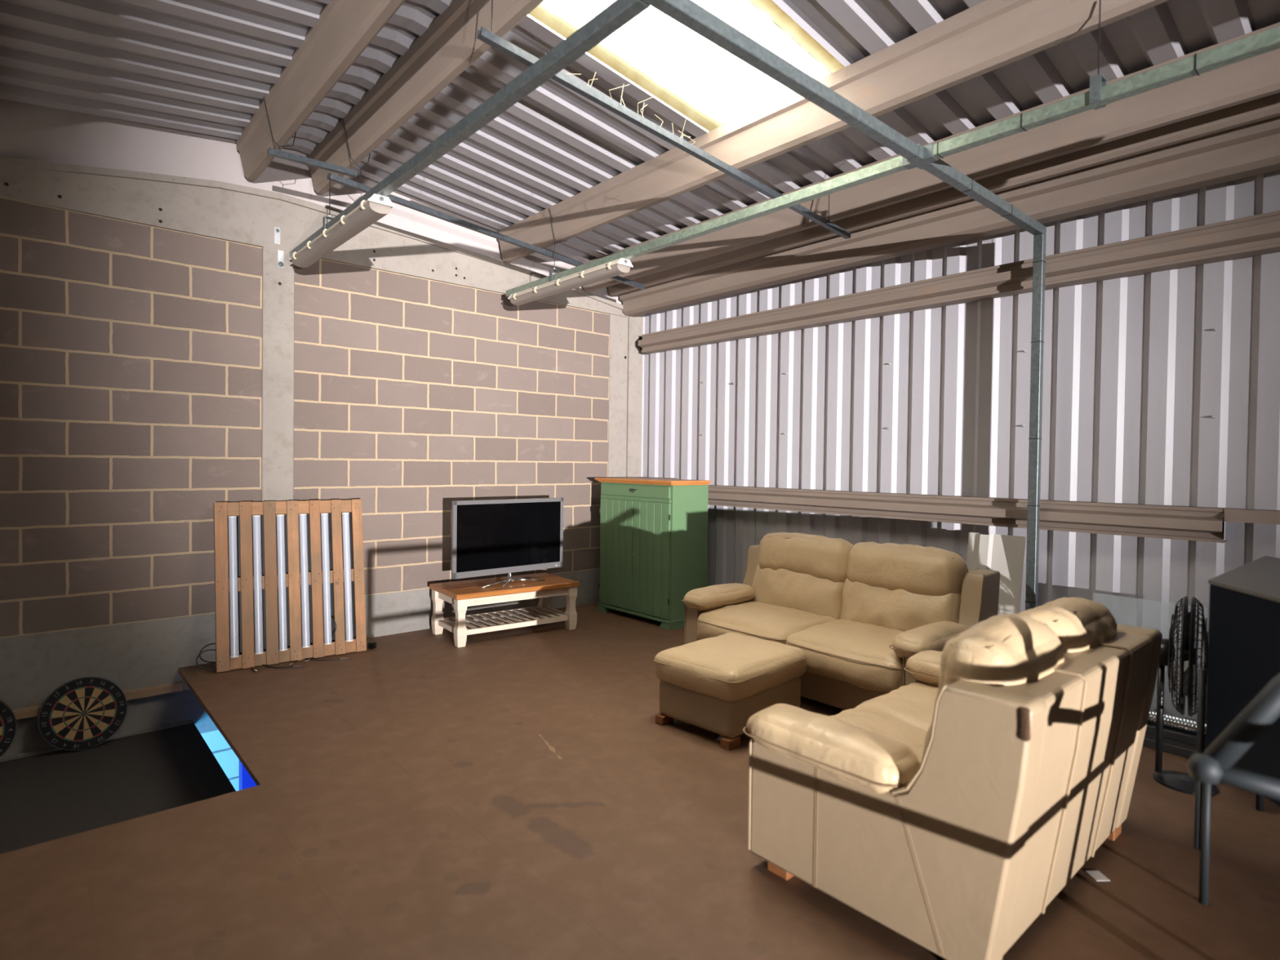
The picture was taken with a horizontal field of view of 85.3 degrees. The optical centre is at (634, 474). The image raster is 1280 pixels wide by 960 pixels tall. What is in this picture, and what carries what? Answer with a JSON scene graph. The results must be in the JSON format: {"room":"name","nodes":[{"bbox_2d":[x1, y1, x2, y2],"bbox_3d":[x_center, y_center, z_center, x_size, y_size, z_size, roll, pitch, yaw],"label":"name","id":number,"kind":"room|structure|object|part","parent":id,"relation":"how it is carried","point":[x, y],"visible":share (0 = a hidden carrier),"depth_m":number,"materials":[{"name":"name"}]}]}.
{"room":"warehouse lounge area","nodes":[
{"label":"warehouse lounge area","id":0,"kind":"room"},
{"bbox_2d":[0,721,235,853],"bbox_3d":[-4.160,1.808,2.507,4.750,0.025,2.360,0,1,-41],"label":"floor","id":1,"kind":"structure","parent":0,"point":[51,796],"depth_m":4.00,"materials":[{"name":"black"}]},
{"bbox_2d":[0,700,17,757],"bbox_3d":[-3.965,1.545,4.123,0.451,0.450,0.108,0,1,-41],"label":"dartboard","id":2,"kind":"object","parent":1,"relation":"on","point":[8,725],"visible":1,"depth_m":4.23,"materials":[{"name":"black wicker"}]},
{"bbox_2d":[38,676,127,751],"bbox_3d":[-3.557,1.544,4.492,0.451,0.449,0.108,0,1,-41],"label":"dartboard","id":3,"kind":"object","parent":1,"relation":"on","point":[82,713],"visible":1,"depth_m":4.47,"materials":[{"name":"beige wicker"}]},
{"bbox_2d":[0,98,644,791],"bbox_3d":[-5.225,0.735,3.191,14.050,6.460,0.124,0,1,-41],"label":"wall","id":4,"kind":"structure","parent":0,"point":[131,353],"depth_m":5.01,"materials":[{"name":"brick"}]},
{"bbox_2d":[0,719,192,762],"bbox_3d":[-4.929,1.760,3.380,4.740,0.020,0.026,0,1,-41],"label":"trim","id":5,"kind":"structure","parent":4,"relation":"attached to","point":[188,722],"depth_m":4.66,"materials":[{"name":"wood"}]},
{"bbox_2d":[212,747,239,780],"bbox_3d":[-3.339,2.169,4.798,9.000,0.616,0.006,0,1,-41],"label":"trim","id":6,"kind":"structure","parent":4,"relation":"attached to","point":[229,748],"depth_m":5.10,"materials":[{"name":"concrete"}]},
{"bbox_2d":[274,226,279,244],"bbox_3d":[-2.678,-1.794,5.216,0.042,0.130,0.014,0,1,-41],"label":"metal plate","id":7,"kind":"object","parent":4,"relation":"attached to","point":[277,229],"visible":1,"depth_m":5.22,"materials":[{"name":"metal"}]},
{"bbox_2d":[261,246,294,502],"bbox_3d":[-2.738,0.029,5.312,0.220,3.460,0.130,0,1,-41],"label":"trim","id":8,"kind":"structure","parent":4,"relation":"attached to","point":[277,283],"depth_m":5.25,"materials":[{"name":"concrete"}]},
{"bbox_2d":[263,97,296,150],"bbox_3d":[-2.235,-2.210,4.419,0.225,0.301,0.006,0,1,-41],"label":"wire hanger","id":9,"kind":"object","parent":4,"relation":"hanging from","point":[264,97],"visible":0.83,"depth_m":4.38,"materials":[{"name":"black metal"}]},
{"bbox_2d":[266,147,357,177],"bbox_3d":[-2.104,-2.045,4.565,0.550,0.036,0.036,-1,2,-41],"label":"rail","id":10,"kind":"object","parent":9,"relation":"hanging from","point":[271,152],"visible":1,"depth_m":4.54,"materials":[{"name":"metal"}]},
{"bbox_2d":[277,249,284,268],"bbox_3d":[-2.663,-1.624,5.237,0.042,0.130,0.014,0,1,-41],"label":"metal plate","id":11,"kind":"object","parent":4,"relation":"attached to","point":[280,253],"visible":1,"depth_m":5.24,"materials":[{"name":"metal"}]},
{"bbox_2d":[0,568,599,757],"bbox_3d":[-5.271,1.437,3.171,13.950,0.855,0.124,0,1,-41],"label":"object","id":12,"kind":"structure","parent":4,"relation":"attached to","point":[151,653],"depth_m":4.76,"materials":[{"name":"concrete"}]},
{"bbox_2d":[0,156,628,317],"bbox_3d":[-5.282,-1.894,3.032,13.765,0.420,0.175,0,1,-41],"label":"concrete beam","id":13,"kind":"structure","parent":4,"relation":"attached to","point":[219,210],"depth_m":5.07,"materials":[{"name":"concrete"}]},
{"bbox_2d":[236,0,405,181],"bbox_3d":[5.272,-2.012,-4.178,0.180,0.268,24.530,0,1,-41],"label":"trim","id":14,"kind":"structure","parent":4,"relation":"attached to","point":[344,29],"depth_m":3.80,"materials":[{"name":"paint"}]},
{"bbox_2d":[342,117,370,181],"bbox_3d":[-1.874,-2.196,4.735,0.225,0.391,0.006,0,1,-41],"label":"wire hanger","id":15,"kind":"object","parent":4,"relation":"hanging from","point":[342,117],"visible":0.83,"depth_m":4.70,"materials":[{"name":"black metal"}]},
{"bbox_2d":[326,172,644,289],"bbox_3d":[-0.978,-1.874,5.580,2.843,0.286,0.036,0,1,-41],"label":"rail","id":16,"kind":"object","parent":15,"relation":"hanging from","point":[335,178],"visible":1,"depth_m":5.31,"materials":[{"name":"metal"}]},
{"bbox_2d":[322,173,333,231],"bbox_3d":[-2.010,-1.790,4.588,0.074,0.400,0.040,0,1,-41],"label":"wire hanger","id":17,"kind":"object","parent":16,"relation":"hanging from","point":[329,216],"visible":0.73,"depth_m":4.58,"materials":[{"name":"metal"}]},
{"bbox_2d":[289,0,649,257],"bbox_3d":[-1.262,-1.595,3.732,0.056,0.056,3.940,0,1,-41],"label":"metal rail","id":18,"kind":"object","parent":17,"relation":"hanging from","point":[619,13],"visible":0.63,"depth_m":2.82,"materials":[{"name":"metal"}]},
{"bbox_2d":[289,193,394,267],"bbox_3d":[-1.934,-1.542,4.502,0.160,0.095,1.560,0,1,-41],"label":"strip light","id":19,"kind":"object","parent":18,"relation":"attached to","point":[370,211],"visible":1,"depth_m":4.28,"materials":[{"name":"beige"}]},
{"bbox_2d":[307,0,544,194],"bbox_3d":[5.634,-2.039,-3.863,0.180,0.268,24.530,0,1,-41],"label":"trim","id":20,"kind":"structure","parent":4,"relation":"attached to","point":[450,45],"depth_m":3.90,"materials":[{"name":"paint"}]},
{"bbox_2d":[491,0,493,31],"bbox_3d":[-0.621,-2.140,3.042,0.005,0.390,0.006,0,1,-41],"label":"wire hanger","id":21,"kind":"object","parent":4,"relation":"hanging from","point":[491,0],"visible":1,"depth_m":3.04,"materials":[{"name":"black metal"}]},
{"bbox_2d":[476,26,850,239],"bbox_3d":[0.427,-1.813,3.993,2.933,0.266,0.036,0,1,-41],"label":"rail","id":22,"kind":"object","parent":21,"relation":"hanging from","point":[486,36],"visible":1,"depth_m":3.67,"materials":[{"name":"metal"}]},
{"bbox_2d":[545,53,695,143],"bbox_3d":[-0.035,-1.936,3.587,0.966,0.231,0.095,0,1,-41],"label":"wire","id":23,"kind":"object","parent":22,"relation":"attached to","point":[545,53],"visible":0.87,"depth_m":3.61,"materials":[{"name":"metal"}]},
{"bbox_2d":[828,194,829,222],"bbox_3d":[1.334,-1.865,4.757,0.005,0.270,0.006,0,1,-41],"label":"wire hanger","id":24,"kind":"object","parent":22,"relation":"hanging from","point":[828,194],"visible":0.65,"depth_m":4.75,"materials":[{"name":"black metal"}]},
{"bbox_2d":[549,207,567,281],"bbox_3d":[-0.615,-1.899,5.803,0.225,0.611,0.040,0,1,-41],"label":"wire hanger","id":25,"kind":"object","parent":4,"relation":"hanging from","point":[551,270],"visible":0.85,"depth_m":5.75,"materials":[{"name":"metal"}]},
{"bbox_2d":[506,26,1279,297],"bbox_3d":[0.888,-1.572,3.991,0.059,0.059,6.180,0,1,-41],"label":"metal rail","id":26,"kind":"object","parent":25,"relation":"hanging from","point":[1268,40],"visible":0.88,"depth_m":3.12,"materials":[{"name":"metal"}]},
{"bbox_2d":[507,257,633,305],"bbox_3d":[-0.566,-1.545,5.656,0.160,0.095,1.540,0,1,-41],"label":"strip light","id":27,"kind":"object","parent":26,"relation":"attached to","point":[620,266],"visible":1,"depth_m":5.49,"materials":[{"name":"beige"}]},
{"bbox_2d":[608,314,643,477],"bbox_3d":[-0.107,-0.298,7.601,0.515,3.300,0.130,0,1,-41],"label":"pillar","id":28,"kind":"structure","parent":4,"relation":"attached to","point":[625,356],"depth_m":7.53,"materials":[{"name":"concrete"}]},
{"bbox_2d":[497,0,1168,262],"bbox_3d":[6.874,-1.838,-2.774,0.180,0.268,24.530,0,1,-41],"label":"ceiling beam","id":29,"kind":"structure","parent":4,"relation":"attached to","point":[988,36],"depth_m":3.65,"materials":[{"name":"paint"}]},
{"bbox_2d":[582,22,1279,292],"bbox_3d":[7.581,-1.729,-2.154,0.180,0.268,24.530,0,1,-41],"label":"trim","id":30,"kind":"structure","parent":4,"relation":"attached to","point":[1257,77],"depth_m":3.94,"materials":[{"name":"paint"}]},
{"bbox_2d":[607,92,1279,296],"bbox_3d":[7.830,-1.734,-1.937,0.180,0.241,24.530,0,1,-41],"label":"trim","id":31,"kind":"structure","parent":4,"relation":"attached to","point":[1268,107],"depth_m":4.26,"materials":[{"name":"paint"}]},
{"bbox_2d":[1088,0,1106,110],"bbox_3d":[1.897,-1.724,2.835,0.074,0.430,0.040,0,1,-41],"label":"wire hanger","id":32,"kind":"object","parent":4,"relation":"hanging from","point":[1096,82],"visible":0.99,"depth_m":2.82,"materials":[{"name":"metal"}]},
{"bbox_2d":[0,602,1279,959],"bbox_3d":[2.875,1.647,-6.120,14.000,0.030,24.600,0,1,-41],"label":"floor","id":33,"kind":"structure","parent":0,"point":[517,793],"depth_m":2.67,"materials":[{"name":"wood"}]},
{"bbox_2d":[195,648,233,670],"bbox_3d":[-2.909,1.288,4.830,0.236,0.151,0.036,0,1,-19],"label":"cable","id":34,"kind":"object","parent":33,"relation":"on","point":[197,664],"visible":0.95,"depth_m":4.80,"materials":[{"name":"black rubber"}]},
{"bbox_2d":[262,664,302,667],"bbox_3d":[-2.516,1.363,4.928,0.311,0.013,0.057,1,1,6],"label":"cable","id":35,"kind":"object","parent":33,"relation":"on","point":[262,664],"visible":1,"depth_m":4.92,"materials":[{"name":"black rubber"}]},
{"bbox_2d":[213,498,366,672],"bbox_3d":[-2.546,0.786,5.176,1.000,1.180,0.284,0,1,-37],"label":"wooden pallet","id":36,"kind":"object","parent":33,"relation":"on","point":[244,511],"visible":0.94,"depth_m":5.11,"materials":[{"name":"brown wood"}]},
{"bbox_2d":[227,515,239,657],"bbox_3d":[-2.816,0.784,4.884,0.053,0.979,0.190,0,1,-37],"label":"tube","id":37,"kind":"object","parent":36,"relation":"attached to","point":[233,547],"visible":1,"depth_m":4.87,"materials":[{"name":"glass"}]},
{"bbox_2d":[252,515,263,654],"bbox_3d":[-2.694,0.784,4.975,0.053,0.979,0.190,0,1,-37],"label":"tube","id":38,"kind":"object","parent":36,"relation":"attached to","point":[257,563],"visible":1,"depth_m":4.96,"materials":[{"name":"glass"}]},
{"bbox_2d":[275,514,287,650],"bbox_3d":[-2.573,0.784,5.066,0.061,0.979,0.190,0,1,-37],"label":"tube","id":39,"kind":"object","parent":36,"relation":"attached to","point":[282,645],"visible":1,"depth_m":5.05,"materials":[{"name":"silver metal"}]},
{"bbox_2d":[298,513,310,648],"bbox_3d":[-2.448,0.784,5.160,0.053,0.979,0.190,0,1,-37],"label":"tube","id":40,"kind":"object","parent":36,"relation":"attached to","point":[303,517],"visible":1,"depth_m":5.14,"materials":[{"name":"glass"}]},
{"bbox_2d":[320,520,331,544],"bbox_3d":[-2.357,0.485,5.301,0.090,0.290,0.031,1,1,2],"label":"cable","id":41,"kind":"object","parent":36,"relation":"attached to","point":[320,520],"visible":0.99,"depth_m":5.30,"materials":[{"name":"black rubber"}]},
{"bbox_2d":[320,513,332,644],"bbox_3d":[-2.327,0.784,5.251,0.053,0.979,0.190,0,1,-37],"label":"tube","id":42,"kind":"object","parent":36,"relation":"in","point":[324,517],"visible":1,"depth_m":5.23,"materials":[{"name":"glass"}]},
{"bbox_2d":[331,617,336,636],"bbox_3d":[-2.288,1.141,5.246,0.076,0.194,0.024,1,1,1],"label":"cable","id":43,"kind":"object","parent":36,"relation":"attached to","point":[331,617],"visible":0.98,"depth_m":5.25,"materials":[{"name":"black rubber"}]},
{"bbox_2d":[342,512,353,641],"bbox_3d":[-2.208,0.784,5.341,0.061,0.979,0.190,0,1,-37],"label":"tube","id":44,"kind":"object","parent":36,"relation":"attached to","point":[345,516],"visible":1,"depth_m":5.33,"materials":[{"name":"silver metal"}]},
{"bbox_2d":[304,657,348,661],"bbox_3d":[-2.281,1.362,5.121,0.324,0.013,0.060,1,1,-4],"label":"cable","id":45,"kind":"object","parent":33,"relation":"on","point":[347,657],"visible":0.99,"depth_m":5.11,"materials":[{"name":"black rubber"}]},
{"bbox_3d":[-2.308,1.362,5.114,0.273,0.008,0.049,1,1,1],"label":"cord","id":46,"kind":"part","parent":45,"relation":"part of","materials":[{"name":"black rubber"}]},
{"bbox_2d":[366,641,376,648],"bbox_3d":[-2.065,1.341,5.449,0.044,0.048,0.082,1,1,35],"label":"plug adaptor","id":47,"kind":"object","parent":33,"relation":"on","point":[371,645],"visible":1,"depth_m":5.44,"materials":[{"name":"black plastic"}]},
{"bbox_2d":[429,573,579,647],"bbox_3d":[-1.120,1.154,6.047,1.140,0.426,0.600,0,1,-37],"label":"table","id":48,"kind":"object","parent":33,"relation":"on","point":[462,594],"visible":0.97,"depth_m":5.91,"materials":[{"name":"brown wood"}]},
{"bbox_3d":[-1.679,1.171,5.937,0.080,0.382,0.080,0,1,-37],"label":"leg","id":49,"kind":"part","parent":48,"relation":"part of","materials":[{"name":"beige paint"}]},
{"bbox_3d":[-1.534,1.262,5.742,0.024,0.040,0.430,0,1,-37],"label":"shelf rail","id":50,"kind":"part","parent":48,"relation":"part of","materials":[{"name":"beige paint"}]},
{"bbox_3d":[-1.387,1.181,5.544,0.080,0.382,0.080,0,1,-37],"label":"leg","id":51,"kind":"part","parent":48,"relation":"part of","materials":[{"name":"beige paint"}]},
{"bbox_3d":[-1.267,1.256,6.246,0.970,0.040,0.024,0,1,-37],"label":"shelf rail","id":52,"kind":"part","parent":48,"relation":"part of","materials":[{"name":"beige paint"}]},
{"bbox_2d":[451,497,563,588],"bbox_3d":[-1.046,0.577,5.979,0.204,0.727,1.105,2,1,45],"label":"television","id":53,"kind":"object","parent":48,"relation":"on","point":[489,537],"visible":1,"depth_m":5.95,"materials":[{"name":"grey plastic"}]},
{"bbox_3d":[-1.167,0.921,5.874,0.028,0.040,0.329,1,1,35],"label":"stand leg","id":54,"kind":"part","parent":53,"relation":"part of","materials":[{"name":"silver metal"}]},
{"bbox_3d":[-1.085,0.921,5.904,0.028,0.040,0.211,1,1,7],"label":"stand leg","id":55,"kind":"part","parent":53,"relation":"part of","materials":[{"name":"silver metal"}]},
{"bbox_3d":[-1.002,0.918,6.125,0.028,0.040,0.276,1,1,31],"label":"stand leg","id":56,"kind":"part","parent":53,"relation":"part of","materials":[{"name":"silver metal"}]},
{"bbox_3d":[-0.932,0.920,6.075,0.314,0.040,0.028,0,1,-25],"label":"stand leg","id":57,"kind":"part","parent":53,"relation":"part of","materials":[{"name":"silver metal"}]},
{"bbox_3d":[-0.975,1.267,5.853,0.970,0.040,0.024,0,1,-37],"label":"shelf rail","id":58,"kind":"part","parent":48,"relation":"part of","materials":[{"name":"beige paint"}]},
{"bbox_3d":[-0.853,1.170,6.551,0.080,0.382,0.080,0,1,-37],"label":"leg","id":59,"kind":"part","parent":48,"relation":"part of","materials":[{"name":"beige paint"}]},
{"bbox_3d":[-0.708,1.262,6.356,0.024,0.040,0.430,0,1,-37],"label":"shelf rail","id":60,"kind":"part","parent":48,"relation":"part of","materials":[{"name":"beige paint"}]},
{"bbox_3d":[-0.560,1.181,6.158,0.080,0.382,0.080,0,1,-37],"label":"leg","id":61,"kind":"part","parent":48,"relation":"part of","materials":[{"name":"beige paint"}]},
{"bbox_2d":[594,477,711,630],"bbox_3d":[0.151,0.708,6.699,0.516,1.327,1.102,0,1,-41],"label":"cabinet","id":62,"kind":"object","parent":33,"relation":"on","point":[654,531],"visible":0.98,"depth_m":6.41,"materials":[{"name":"paint"}]},
{"bbox_3d":[-0.174,0.761,6.747,0.020,1.040,0.489,0,1,-41],"label":"door","id":63,"kind":"part","parent":62,"relation":"part of","materials":[{"name":"green paint"}]},
{"bbox_3d":[-0.002,0.228,6.551,0.020,0.032,0.986,0,1,-41],"label":"rail","id":64,"kind":"part","parent":62,"relation":"part of","materials":[{"name":"green paint"}]},
{"bbox_3d":[-0.002,0.153,6.550,0.022,0.107,0.974,0,1,-41],"label":"drawer","id":65,"kind":"part","parent":62,"relation":"part of","materials":[{"name":"green paint"}]},
{"bbox_3d":[0.153,0.772,6.372,0.020,1.040,0.489,0,1,-41],"label":"door","id":66,"kind":"part","parent":62,"relation":"part of","materials":[{"name":"green paint"}]},
{"bbox_3d":[0.159,0.066,6.688,0.516,0.042,1.102,0,1,-41],"label":"crown","id":67,"kind":"part","parent":62,"relation":"part of","materials":[{"name":"orange wood"}]},
{"bbox_2d":[715,735,724,740],"bbox_3d":[0.476,1.427,3.757,0.050,0.002,0.070,1,1,26],"label":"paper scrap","id":68,"kind":"object","parent":33,"relation":"on","point":[719,737],"visible":0.43,"depth_m":3.77,"materials":[{"name":"paper"}]},
{"bbox_2d":[653,632,807,750],"bbox_3d":[0.560,1.207,4.032,0.610,0.434,0.757,2,1,45],"label":"footstool","id":69,"kind":"object","parent":33,"relation":"on","point":[715,684],"visible":0.95,"depth_m":3.81,"materials":[{"name":"beige leather"}]},
{"bbox_2d":[654,632,806,702],"bbox_3d":[0.562,1.097,4.030,0.609,0.215,0.756,2,1,45],"label":"cushion","id":70,"kind":"object","parent":69,"relation":"on","point":[729,667],"depth_m":3.83,"materials":[{"name":"beige leather"}]},
{"bbox_2d":[681,532,999,710],"bbox_3d":[1.278,0.932,4.596,1.025,0.982,1.843,0,1,-41],"label":"leather sofa","id":71,"kind":"object","parent":33,"relation":"on","point":[858,612],"visible":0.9,"depth_m":4.38,"materials":[{"name":"leather"}]},
{"bbox_3d":[0.763,0.955,5.239,0.944,0.800,0.125,0,1,-41],"label":"panel","id":72,"kind":"part","parent":71,"relation":"part of","materials":[{"name":"beige leather"}]},
{"bbox_2d":[697,601,835,644],"bbox_3d":[0.921,1.065,4.791,0.742,0.255,0.788,0,1,-41],"label":"seat cushion","id":73,"kind":"object","parent":71,"relation":"on","point":[775,621],"depth_m":4.68,"materials":[{"name":"beige leather"}]},
{"bbox_2d":[750,563,844,619],"bbox_3d":[1.199,0.855,5.029,0.294,0.404,0.786,20,-12,-40],"label":"cushion","id":74,"kind":"object","parent":71,"relation":"on","point":[815,589],"depth_m":4.87,"materials":[{"name":"beige leather"}]},
{"bbox_3d":[1.265,1.268,4.594,0.750,0.210,1.520,0,1,-41],"label":"seat","id":75,"kind":"part","parent":71,"relation":"part of","materials":[{"name":"beige leather"}]},
{"bbox_2d":[786,619,903,693],"bbox_3d":[1.423,1.080,4.218,0.744,0.258,0.785,0,1,-41],"label":"seat cushion","id":76,"kind":"object","parent":71,"relation":"on","point":[858,654],"depth_m":4.03,"materials":[{"name":"beige leather"}]},
{"bbox_2d":[840,577,960,631],"bbox_3d":[1.701,0.873,4.457,0.293,0.400,0.798,20,-12,-40],"label":"cushion","id":77,"kind":"object","parent":71,"relation":"on","point":[895,604],"depth_m":4.33,"materials":[{"name":"beige leather"}]},
{"bbox_3d":[1.845,0.991,4.000,0.944,0.800,0.125,0,1,-41],"label":"panel","id":78,"kind":"part","parent":71,"relation":"part of","materials":[{"name":"beige leather"}]},
{"bbox_2d":[641,0,1046,610],"bbox_3d":[1.307,-0.075,3.364,3.440,3.040,0.150,0,1,-41],"label":"metal frame","id":79,"kind":"object","parent":33,"relation":"on","point":[687,13],"visible":0.92,"depth_m":3.37,"materials":[{"name":"metal"}]},
{"bbox_2d":[742,596,1162,959],"bbox_3d":[1.238,0.960,2.686,1.453,0.992,1.025,0,1,-41],"label":"leather sofa","id":80,"kind":"object","parent":33,"relation":"on","point":[948,808],"visible":1,"depth_m":2.18,"materials":[{"name":"leather"}]},
{"bbox_2d":[828,708,927,762],"bbox_3d":[0.929,1.103,2.612,0.589,0.257,0.736,0,1,-41],"label":"seat cushion","id":81,"kind":"object","parent":80,"relation":"on","point":[895,726],"depth_m":2.73,"materials":[{"name":"beige leather"}]},
{"bbox_2d":[853,682,937,730],"bbox_3d":[1.355,1.100,2.978,0.593,0.260,0.740,0,1,-41],"label":"seat cushion","id":82,"kind":"object","parent":80,"relation":"on","point":[913,704],"depth_m":2.99,"materials":[{"name":"beige leather"}]},
{"bbox_3d":[0.787,1.008,2.248,0.125,0.800,0.944,0,1,-41],"label":"panel","id":83,"kind":"part","parent":80,"relation":"part of","materials":[{"name":"beige leather"}]},
{"bbox_2d":[920,721,932,764],"bbox_3d":[1.176,0.903,2.334,0.598,0.394,0.301,0,16,-41],"label":"cushion","id":84,"kind":"object","parent":80,"relation":"on","point":[927,736],"depth_m":2.22,"materials":[{"name":"beige leather"}]},
{"bbox_3d":[1.733,1.005,3.073,0.125,0.800,0.944,0,1,-41],"label":"panel","id":85,"kind":"part","parent":80,"relation":"part of","materials":[{"name":"beige leather"}]},
{"bbox_3d":[1.476,1.018,2.414,1.134,0.792,0.280,0,1,-41],"label":"panel","id":86,"kind":"part","parent":80,"relation":"part of","materials":[{"name":"beige leather"}]},
{"bbox_2d":[966,532,1026,615],"bbox_3d":[2.392,0.922,4.680,0.189,1.028,0.367,0,1,-41],"label":"board","id":87,"kind":"object","parent":33,"relation":"on","point":[1004,554],"visible":0.47,"depth_m":4.66,"materials":[{"name":"metal"}]},
{"bbox_2d":[1085,870,1110,880],"bbox_3d":[1.690,1.464,2.534,0.050,0.002,0.060,1,1,-3],"label":"paper scrap","id":88,"kind":"object","parent":33,"relation":"on","point":[1097,875],"visible":1,"depth_m":2.53,"materials":[{"name":"paper"}]},
{"bbox_2d":[1142,733,1205,758],"bbox_3d":[2.919,1.436,3.772,0.360,0.045,1.250,0,1,-41],"label":"plank","id":89,"kind":"object","parent":33,"relation":"on","point":[1171,746],"visible":0.14,"depth_m":3.64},
{"bbox_2d":[1145,723,1205,747],"bbox_3d":[2.983,1.391,3.774,0.280,0.045,1.170,0,1,-41],"label":"plank","id":90,"kind":"object","parent":89,"relation":"on","point":[1191,739],"visible":0.14,"depth_m":3.69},
{"bbox_2d":[1093,592,1208,719],"bbox_3d":[2.964,1.038,4.039,0.116,0.612,0.550,0,1,-41],"label":"sheet","id":91,"kind":"object","parent":90,"relation":"on","point":[1126,611],"visible":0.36,"depth_m":4.03,"materials":[{"name":"white"}]},
{"bbox_2d":[1147,710,1205,737],"bbox_3d":[2.839,1.332,3.803,0.076,0.074,0.675,0,1,-41],"label":"duct","id":92,"kind":"object","parent":90,"relation":"on","point":[1170,722],"visible":0.31,"depth_m":3.70,"materials":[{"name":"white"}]},
{"bbox_2d":[1153,595,1217,795],"bbox_3d":[2.604,1.019,3.279,0.250,0.888,0.555,2,1,40],"label":"floor fan","id":93,"kind":"object","parent":33,"relation":"on","point":[1179,781],"visible":0.89,"depth_m":3.23,"materials":[{"name":"black plastic"}]},
{"bbox_3d":[2.541,0.851,3.331,0.080,0.130,0.130,2,1,40],"label":"motor","id":94,"kind":"part","parent":93,"relation":"part of","materials":[{"name":"black plastic"}]},
{"bbox_2d":[1186,673,1279,799],"bbox_3d":[1.106,0.916,0.927,2.491,1.138,0.815,0,1,-41],"label":"metal frame","id":95,"kind":"object","parent":33,"relation":"on","point":[1215,765],"visible":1,"depth_m":1.57,"materials":[{"name":"metal"}]},
{"bbox_3d":[1.470,0.512,1.581,0.316,0.344,0.059,1,1,7],"label":"rail","id":96,"kind":"part","parent":95,"relation":"part of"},
{"bbox_2d":[1193,555,1279,905],"bbox_3d":[2.294,0.918,2.415,1.562,1.112,0.440,0,1,-41],"label":"table","id":97,"kind":"object","parent":33,"relation":"on","point":[1244,631],"visible":0.67,"depth_m":2.25,"materials":[{"name":"metal"}]},
{"bbox_3d":[1.948,0.980,2.392,0.021,0.620,0.022,0,1,-41],"label":"corner rod","id":98,"kind":"part","parent":97,"relation":"part of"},
{"bbox_3d":[1.956,1.220,2.379,0.025,0.500,0.026,0,1,-41],"label":"leg","id":99,"kind":"part","parent":97,"relation":"part of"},
{"bbox_3d":[2.307,0.368,2.398,1.562,0.012,0.413,0,1,-41],"label":"lid","id":100,"kind":"part","parent":97,"relation":"part of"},
{"bbox_3d":[2.744,1.219,3.040,0.025,0.500,0.026,0,1,-41],"label":"leg","id":101,"kind":"part","parent":97,"relation":"part of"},
{"bbox_2d":[0,0,1279,262],"bbox_3d":[2.900,-1.577,-6.082,14.100,1.269,24.750,0,1,-41],"label":"ceiling","id":102,"kind":"structure","parent":0,"point":[206,67],"depth_m":4.05,"materials":[{"name":"metal"}]},
{"bbox_2d":[528,0,844,131],"bbox_3d":[0.273,-2.284,3.599,1.720,0.245,0.990,0,1,-41],"label":"skylight","id":103,"kind":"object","parent":102,"relation":"attached to","point":[560,22],"depth_m":3.82,"materials":[{"name":"white"}]},
{"bbox_2d":[641,169,1279,722],"bbox_3d":[8.154,0.043,-1.532,0.054,3.750,24.625,0,1,-41],"label":"wall","id":104,"kind":"structure","parent":0,"point":[1162,388],"depth_m":4.77,"materials":[{"name":"metal"}]},
{"bbox_2d":[637,210,1279,353],"bbox_3d":[8.155,-1.150,-1.675,0.182,0.190,24.470,0,1,-41],"label":"trim","id":105,"kind":"structure","parent":104,"relation":"attached to","point":[1257,234],"depth_m":4.71,"materials":[{"name":"paint"}]},
{"bbox_2d":[707,484,1228,542],"bbox_3d":[1.697,0.233,5.725,0.182,0.190,4.890,0,1,-41],"label":"trim","id":106,"kind":"structure","parent":104,"relation":"attached to","point":[1206,524],"depth_m":4.76,"materials":[{"name":"paint"}]},
{"bbox_2d":[986,235,995,534],"bbox_3d":[2.518,-0.217,4.925,0.005,3.300,0.015,0,1,-41],"label":"trim","id":107,"kind":"structure","parent":104,"relation":"attached to","point":[993,236],"depth_m":4.92,"materials":[{"name":"metal"}]},
{"bbox_2d":[1223,507,1279,524],"bbox_3d":[9.759,0.437,-3.476,0.134,0.070,19.580,0,1,-41],"label":"trim","id":108,"kind":"structure","parent":104,"relation":"attached to","point":[1235,515],"depth_m":3.77,"materials":[{"name":"paint"}]},
{"bbox_3d":[-1.490,4.047,2.686,9.000,0.050,6.300,0,1,-41],"label":"floor","id":109,"kind":"structure","parent":0,"visible":0},
{"bbox_2d":[239,760,256,790],"bbox_3d":[-2.768,2.680,4.983,0.100,2.570,0.100,0,1,-41],"label":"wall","id":110,"kind":"structure","parent":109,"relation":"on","point":[246,781],"depth_m":4.93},
{"bbox_3d":[11.042,-0.002,-15.402,14.100,4.000,0.050,0,1,-41],"label":"wall","id":111,"kind":"structure","parent":0,"visible":0},
{"bbox_2d":[619,115,1279,316],"bbox_3d":[8.009,-1.583,-1.762,0.260,0.275,24.550,0,1,-41],"label":"ceiling beam","id":112,"kind":"structure","parent":111,"relation":"attached to","point":[1251,149],"depth_m":4.48,"materials":[{"name":"paint"}]},
{"bbox_3d":[-1.372,2.740,2.586,9.050,2.570,6.150,0,1,-41],"label":"wall","id":113,"kind":"structure","parent":0,"visible":0},
{"bbox_2d":[12,681,182,719],"bbox_3d":[-4.943,1.493,3.349,4.680,0.055,0.041,0,1,-41],"label":"trim","id":114,"kind":"structure","parent":113,"relation":"attached to","point":[33,711],"depth_m":4.71,"materials":[{"name":"wood"}]}
]}

